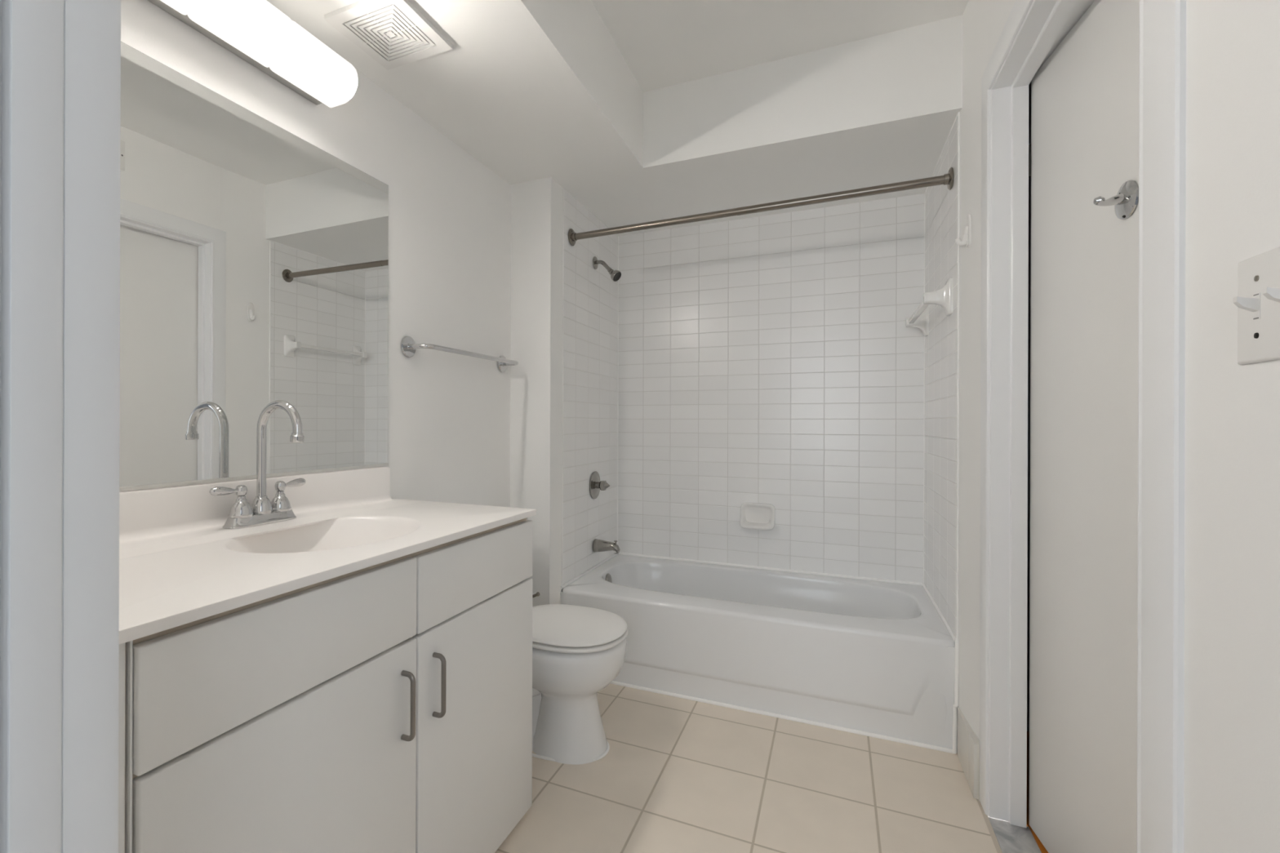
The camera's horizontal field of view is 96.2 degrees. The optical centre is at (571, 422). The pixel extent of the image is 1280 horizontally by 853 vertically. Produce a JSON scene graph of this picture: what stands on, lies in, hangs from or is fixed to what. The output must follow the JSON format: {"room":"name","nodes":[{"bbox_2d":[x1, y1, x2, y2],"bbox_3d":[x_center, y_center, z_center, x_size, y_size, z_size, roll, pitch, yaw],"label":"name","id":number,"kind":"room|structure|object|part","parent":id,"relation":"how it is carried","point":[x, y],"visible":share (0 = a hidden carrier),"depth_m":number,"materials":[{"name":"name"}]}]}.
{"room":"bathroom","nodes":[
{"label":"bathroom","id":0,"kind":"room"},
{"bbox_2d":[120,0,511,506],"bbox_3d":[-0.554,-0.201,2.049,0.100,2.650,3.085,0,0,24],"label":"wall","id":1,"kind":"structure","parent":0,"point":[450,213],"depth_m":2.02,"materials":[{"name":"white paint"}]},
{"bbox_2d":[147,0,358,107],"bbox_3d":[-0.757,-0.927,1.305,0.138,0.112,0.586,0,0,24],"label":"vanity light","id":2,"kind":"object","parent":1,"relation":"attached to","point":[256,32],"visible":1,"depth_m":1.35,"materials":[{"name":"white plastic"}]},
{"bbox_3d":[-0.821,-0.928,1.118,0.100,0.112,0.192,0,0,24],"label":"lamp shade","id":3,"kind":"part","parent":2,"relation":"part of","materials":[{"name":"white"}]},
{"bbox_3d":[-0.741,-0.927,1.296,0.100,0.112,0.195,0,0,24],"label":"lamp shade","id":4,"kind":"part","parent":2,"relation":"part of","materials":[{"name":"white"}]},
{"bbox_3d":[-0.659,-0.927,1.475,0.100,0.112,0.194,0,0,24],"label":"lamp shade","id":5,"kind":"part","parent":2,"relation":"part of","materials":[{"name":"white"}]},
{"bbox_2d":[119,41,388,492],"bbox_3d":[-0.839,-0.313,1.287,0.008,0.903,1.208,0,0,24],"label":"wall mirror","id":6,"kind":"object","parent":1,"relation":"attached to","point":[254,257],"visible":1,"depth_m":1.37,"materials":[{"name":"grey mirror"}]},
{"bbox_2d":[119,466,417,559],"bbox_3d":[-0.785,0.195,1.254,0.134,0.112,1.205,0,0,24],"label":"backsplash","id":7,"kind":"structure","parent":1,"relation":"attached to","point":[152,521],"depth_m":1.30,"materials":[{"name":"white stone"}]},
{"bbox_2d":[400,336,518,372],"bbox_3d":[-0.386,-0.255,2.184,0.094,0.072,0.680,0,0,24],"label":"towel bar","id":8,"kind":"object","parent":1,"relation":"attached to","point":[408,346],"visible":1,"depth_m":1.98,"materials":[{"name":"silver metal"}]},
{"bbox_2d":[510,177,563,607],"bbox_3d":[-0.003,0.032,2.904,0.199,2.188,0.871,0,0,24],"label":"wall","id":9,"kind":"structure","parent":0,"point":[536,205],"depth_m":2.51,"materials":[{"name":"white paint"}]},
{"bbox_2d":[562,188,617,585],"bbox_3d":[0.110,-0.160,2.916,0.004,1.806,0.733,0,0,24],"label":"wall tile","id":10,"kind":"structure","parent":9,"relation":"attached to","point":[590,317],"depth_m":2.85,"materials":[{"name":"white tile"}]},
{"bbox_2d":[589,471,609,498],"bbox_3d":[0.156,0.320,2.912,0.084,0.142,0.142,0,0,24],"label":"shower valve","id":11,"kind":"object","parent":10,"relation":"attached to","point":[596,485],"visible":1,"depth_m":2.90,"materials":[{"name":"silver metal"}]},
{"bbox_3d":[0.161,0.320,2.909,0.072,0.048,0.056,0,0,24],"label":"knob","id":12,"kind":"part","parent":11,"relation":"part of","materials":[{"name":"silver metal"}]},
{"bbox_2d":[592,538,620,553],"bbox_3d":[0.180,0.630,2.903,0.137,0.070,0.060,0,0,24],"label":"tub spout","id":13,"kind":"object","parent":10,"relation":"attached to","point":[598,545],"visible":1,"depth_m":2.89,"materials":[{"name":"silver metal"}]},
{"bbox_2d":[592,256,621,281],"bbox_3d":[0.184,-0.782,2.897,0.142,0.139,0.068,0,0,24],"label":"shower fixture","id":14,"kind":"object","parent":10,"relation":"attached to","point":[615,275],"visible":1,"depth_m":2.89,"materials":[{"name":"silver metal"}]},
{"bbox_3d":[0.170,-0.789,2.904,0.103,0.083,0.029,0,0,24],"label":"arm","id":15,"kind":"part","parent":14,"relation":"part of","materials":[{"name":"silver metal"}]},
{"bbox_2d":[568,167,953,245],"bbox_3d":[0.683,-0.871,2.355,1.498,0.096,0.077,0,0,24],"label":"shower curtain rod","id":16,"kind":"object","parent":10,"relation":"attached to","point":[947,179],"visible":1,"depth_m":2.28,"materials":[{"name":"silver metal"}]},
{"bbox_2d":[561,111,959,638],"bbox_3d":[0.790,-0.159,2.598,1.506,1.808,0.759,0,0,24],"label":"trim","id":17,"kind":"structure","parent":9,"relation":"attached to","point":[957,116],"depth_m":1.95,"materials":[{"name":"white"}]},
{"bbox_2d":[266,0,962,235],"bbox_3d":[0.283,-1.292,1.682,1.720,0.462,2.865,0,0,24],"label":"ceiling","id":18,"kind":"structure","parent":0,"point":[532,90],"depth_m":2.09,"materials":[{"name":"white paint"}]},
{"bbox_2d":[324,0,452,70],"bbox_3d":[-0.490,-1.058,1.548,0.235,0.012,0.235,0,0,24],"label":"ceiling vent","id":19,"kind":"object","parent":18,"relation":"in","point":[394,33],"visible":1,"depth_m":1.53,"materials":[{"name":"white plastic"}]},
{"bbox_2d":[342,4,436,61],"bbox_3d":[-0.490,-1.055,1.548,0.175,0.004,0.175,0,0,24],"label":"grille","id":20,"kind":"object","parent":19,"relation":"attached to","point":[389,32],"depth_m":1.54,"materials":[{"name":"white plastic"}]},
{"bbox_2d":[494,683,997,852],"bbox_3d":[0.218,1.177,1.697,1.804,0.100,3.085,0,0,24],"label":"floor","id":21,"kind":"structure","parent":0,"point":[677,775],"depth_m":1.74,"materials":[{"name":"tile"}]},
{"bbox_2d":[118,518,533,852],"bbox_3d":[-0.586,0.693,1.194,0.544,0.854,1.230,0,0,24],"label":"vanity cabinet","id":22,"kind":"object","parent":21,"relation":"on","point":[386,707],"visible":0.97,"depth_m":1.02,"materials":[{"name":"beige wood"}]},
{"bbox_3d":[-0.440,0.779,0.955,0.018,0.660,0.525,0,0,24],"label":"door","id":23,"kind":"part","parent":22,"relation":"part of","materials":[{"name":"white laminate"}]},
{"bbox_2d":[132,556,416,776],"bbox_3d":[-0.439,0.361,0.954,0.018,0.162,0.527,0,0,24],"label":"drawer","id":24,"kind":"object","parent":22,"relation":"attached to","point":[197,686],"depth_m":0.86,"materials":[{"name":"white laminate"}]},
{"bbox_2d":[119,466,536,644],"bbox_3d":[-0.598,0.263,1.189,0.528,0.245,1.240,0,0,24],"label":"countertop","id":25,"kind":"structure","parent":22,"relation":"on","point":[179,566],"depth_m":1.19,"materials":[{"name":"white stone"}]},
{"bbox_2d":[208,400,305,528],"bbox_3d":[-0.731,0.092,1.344,0.188,0.290,0.191,0,0,-24],"label":"faucet","id":26,"kind":"object","parent":25,"relation":"on","point":[262,511],"visible":1,"depth_m":1.34,"materials":[{"name":"silver metal"}]},
{"bbox_3d":[-0.769,0.155,1.280,0.025,0.027,0.085,0,0,24],"label":"lever","id":27,"kind":"part","parent":26,"relation":"part of","materials":[{"name":"silver metal"}]},
{"bbox_3d":[-0.757,0.191,1.307,0.050,0.048,0.050,0,0,24],"label":"handle","id":28,"kind":"part","parent":26,"relation":"part of","materials":[{"name":"silver metal"}]},
{"bbox_3d":[-0.736,0.225,1.354,0.055,0.024,0.172,0,0,24],"label":"plate","id":29,"kind":"part","parent":26,"relation":"part of","materials":[{"name":"silver metal"}]},
{"bbox_3d":[-0.686,0.081,1.331,0.156,0.268,0.047,0,0,24],"label":"spout","id":30,"kind":"part","parent":26,"relation":"part of","materials":[{"name":"silver metal"}]},
{"bbox_3d":[-0.715,0.191,1.400,0.050,0.048,0.050,0,0,24],"label":"handle","id":31,"kind":"part","parent":26,"relation":"part of","materials":[{"name":"silver metal"}]},
{"bbox_3d":[-0.702,0.155,1.427,0.025,0.027,0.085,0,0,24],"label":"lever","id":32,"kind":"part","parent":26,"relation":"part of","materials":[{"name":"silver metal"}]},
{"bbox_3d":[-0.327,0.569,1.144,0.032,0.139,0.010,0,0,24],"label":"handle","id":33,"kind":"part","parent":22,"relation":"part of","materials":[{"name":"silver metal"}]},
{"bbox_3d":[-0.286,0.570,1.235,0.032,0.139,0.010,0,0,24],"label":"handle","id":34,"kind":"part","parent":22,"relation":"part of","materials":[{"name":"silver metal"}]},
{"bbox_3d":[-0.225,0.780,1.429,0.018,0.660,0.505,0,0,24],"label":"door","id":35,"kind":"part","parent":22,"relation":"part of","materials":[{"name":"white laminate"}]},
{"bbox_3d":[-0.224,0.364,1.429,0.018,0.162,0.504,0,0,24],"label":"drawer","id":36,"kind":"part","parent":22,"relation":"part of","materials":[{"name":"white laminate"}]},
{"bbox_2d":[532,591,539,598],"bbox_3d":[-0.174,0.530,1.722,0.140,0.044,0.078,0,0,24],"label":"flush lever","id":37,"kind":"object","parent":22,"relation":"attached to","point":[537,593],"visible":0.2,"depth_m":1.72,"materials":[{"name":"silver metal"}]},
{"bbox_2d":[526,517,627,764],"bbox_3d":[-0.128,0.750,2.057,0.669,0.756,0.444,0,0,24],"label":"toilet","id":38,"kind":"object","parent":21,"relation":"on","point":[578,651],"visible":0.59,"depth_m":1.90,"materials":[{"name":"white ceramic"}]},
{"bbox_3d":[-0.021,0.934,2.008,0.430,0.384,0.368,0,0,24],"label":"bowl","id":39,"kind":"part","parent":38,"relation":"part of","materials":[{"name":"white ceramic"}]},
{"bbox_3d":[-0.011,0.730,2.004,0.412,0.022,0.374,0,0,24],"label":"seat","id":40,"kind":"part","parent":38,"relation":"part of","materials":[{"name":"white plastic"}]},
{"bbox_3d":[-0.027,0.712,2.011,0.446,0.037,0.376,0,0,24],"label":"lid","id":41,"kind":"part","parent":38,"relation":"part of","materials":[{"name":"white plastic"}]},
{"bbox_2d":[560,552,959,754],"bbox_3d":[0.786,0.929,2.593,1.510,0.405,0.771,0,0,24],"label":"bathtub","id":42,"kind":"object","parent":21,"relation":"on","point":[872,657],"visible":0.9,"depth_m":2.25,"materials":[{"name":"white ceramic"}]},
{"bbox_3d":[0.189,0.798,2.877,0.029,0.072,0.073,0,0,24],"label":"overflow plate","id":43,"kind":"part","parent":42,"relation":"part of","materials":[{"name":"silver metal"}]},
{"bbox_2d":[591,0,968,92],"bbox_3d":[0.388,-1.449,1.200,1.131,0.148,2.073,0,0,24],"label":"ceiling","id":44,"kind":"structure","parent":0,"point":[664,43],"depth_m":1.98,"materials":[{"name":"white paint"}]},
{"bbox_2d":[1026,81,1031,731],"bbox_3d":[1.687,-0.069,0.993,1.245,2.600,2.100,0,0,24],"label":"door frame","id":45,"kind":"structure","parent":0,"point":[1029,85],"depth_m":2.09,"materials":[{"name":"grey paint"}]},
{"bbox_2d":[1026,731,1048,852],"bbox_3d":[1.662,1.182,1.002,1.191,0.098,2.000,0,0,24],"label":"floor","id":46,"kind":"structure","parent":0,"point":[1042,849],"depth_m":1.70,"materials":[{"name":"orange wood"}]},
{"bbox_2d":[957,0,1279,852],"bbox_3d":[1.068,-0.146,1.259,0.104,2.750,2.985,0,0,24],"label":"wall","id":47,"kind":"structure","parent":0,"point":[1232,708],"depth_m":0.67,"materials":[{"name":"white paint"}]},
{"bbox_2d":[924,117,957,636],"bbox_3d":[1.483,-0.155,2.283,0.022,1.806,0.753,0,0,24],"label":"wall tile","id":48,"kind":"structure","parent":47,"relation":"attached to","point":[941,203],"depth_m":2.22,"materials":[{"name":"white tile"}]},
{"bbox_2d":[905,277,952,336],"bbox_3d":[1.445,-0.455,2.327,0.084,0.130,0.611,0,0,24],"label":"towel rail","id":49,"kind":"object","parent":48,"relation":"attached to","point":[943,297],"visible":1,"depth_m":2.08,"materials":[{"name":"white ceramic"}]},
{"bbox_3d":[1.556,-0.454,2.573,0.084,0.130,0.072,0,0,24],"label":"post","id":50,"kind":"part","parent":49,"relation":"part of","materials":[{"name":"white ceramic"}]},
{"bbox_3d":[1.334,-0.455,2.082,0.084,0.130,0.072,0,0,24],"label":"post","id":51,"kind":"part","parent":49,"relation":"part of","materials":[{"name":"white ceramic"}]},
{"bbox_2d":[955,213,971,247],"bbox_3d":[1.266,-0.618,1.843,0.045,0.106,0.042,0,0,24],"label":"hook","id":52,"kind":"object","parent":47,"relation":"attached to","point":[966,238],"visible":1,"depth_m":1.83,"materials":[{"name":"white plastic"}]},
{"bbox_3d":[1.266,-0.602,1.843,0.045,0.060,0.020,0,0,24],"label":"hook arm","id":53,"kind":"part","parent":52,"relation":"part of","materials":[{"name":"white plastic"}]},
{"bbox_3d":[1.279,-0.618,1.837,0.006,0.106,0.042,0,0,24],"label":"plate","id":54,"kind":"part","parent":52,"relation":"part of","materials":[{"name":"white plastic"}]},
{"bbox_2d":[957,707,979,799],"bbox_3d":[1.268,1.046,1.819,0.023,0.165,0.243,0,0,24],"label":"baseboard","id":55,"kind":"structure","parent":47,"relation":"attached to","point":[968,744],"depth_m":1.78,"materials":[{"name":"tile"}]},
{"bbox_2d":[977,800,1002,852],"bbox_3d":[1.010,1.139,1.245,0.012,0.020,1.005,0,0,24],"label":"trim","id":56,"kind":"structure","parent":47,"relation":"attached to","point":[998,850],"depth_m":1.58,"materials":[{"name":"beige"}]},
{"bbox_2d":[988,817,1041,852],"bbox_3d":[1.053,1.138,1.213,0.093,0.023,0.872,0,0,24],"label":"threshold","id":57,"kind":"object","parent":47,"relation":"attached to","point":[1011,838],"depth_m":1.55,"materials":[{"name":"grey stone"}]},
{"bbox_2d":[979,0,1186,852],"bbox_3d":[1.091,0.045,1.186,0.191,2.156,1.055,0,0,24],"label":"trim","id":58,"kind":"structure","parent":47,"relation":"attached to","point":[1033,29],"depth_m":1.27,"materials":[{"name":"white paint"}]},
{"bbox_2d":[1028,0,1139,852],"bbox_3d":[1.162,0.081,1.175,0.041,2.074,0.877,0,0,17],"label":"door","id":59,"kind":"structure","parent":47,"relation":"in","point":[1084,146],"depth_m":1.32,"materials":[{"name":"white paint"}]},
{"bbox_2d":[1093,179,1138,219],"bbox_3d":[1.122,-0.459,1.185,0.061,0.077,0.076,0,0,24],"label":"robe hook","id":60,"kind":"object","parent":59,"relation":"attached to","point":[1125,202],"visible":0.96,"depth_m":1.17,"materials":[{"name":"silver metal"}]},
{"bbox_3d":[1.114,-0.462,1.183,0.049,0.023,0.023,0,0,14],"label":"hook arm","id":61,"kind":"part","parent":60,"relation":"part of","materials":[{"name":"silver metal"}]},
{"bbox_3d":[1.139,-0.459,1.177,0.013,0.077,0.077,0,0,18],"label":"plate","id":62,"kind":"part","parent":60,"relation":"part of","materials":[{"name":"silver metal"}]},
{"bbox_2d":[1232,246,1279,364],"bbox_3d":[0.716,-0.122,0.589,0.022,0.115,0.117,0,0,24],"label":"light switch","id":63,"kind":"object","parent":47,"relation":"attached to","point":[1257,301],"visible":1,"depth_m":0.60,"materials":[{"name":"white plastic"}]},
{"bbox_3d":[0.929,-0.196,3.015,1.805,2.650,0.100,0,0,24],"label":"wall","id":64,"kind":"structure","parent":0,"visible":0},
{"bbox_2d":[617,193,924,583],"bbox_3d":[0.948,-0.157,2.945,1.498,1.806,0.012,0,0,24],"label":"wall tile","id":65,"kind":"structure","parent":64,"relation":"attached to","point":[774,360],"depth_m":2.89,"materials":[{"name":"white tile"}]},
{"bbox_2d":[739,502,774,530],"bbox_3d":[0.944,0.477,2.903,0.168,0.127,0.067,0,0,24],"label":"soap dish","id":66,"kind":"object","parent":65,"relation":"attached to","point":[755,516],"visible":1,"depth_m":2.92,"materials":[{"name":"white ceramic"}]},
{"bbox_3d":[-0.336,-0.200,0.323,1.720,2.650,0.120,0,0,24],"label":"wall","id":67,"kind":"structure","parent":0,"visible":0},
{"bbox_2d":[0,0,120,852],"bbox_3d":[0.039,0.048,0.164,0.974,2.144,0.137,0,0,24],"label":"trim","id":68,"kind":"structure","parent":67,"relation":"attached to","point":[60,60],"depth_m":0.36,"materials":[{"name":"white paint"}]}
]}

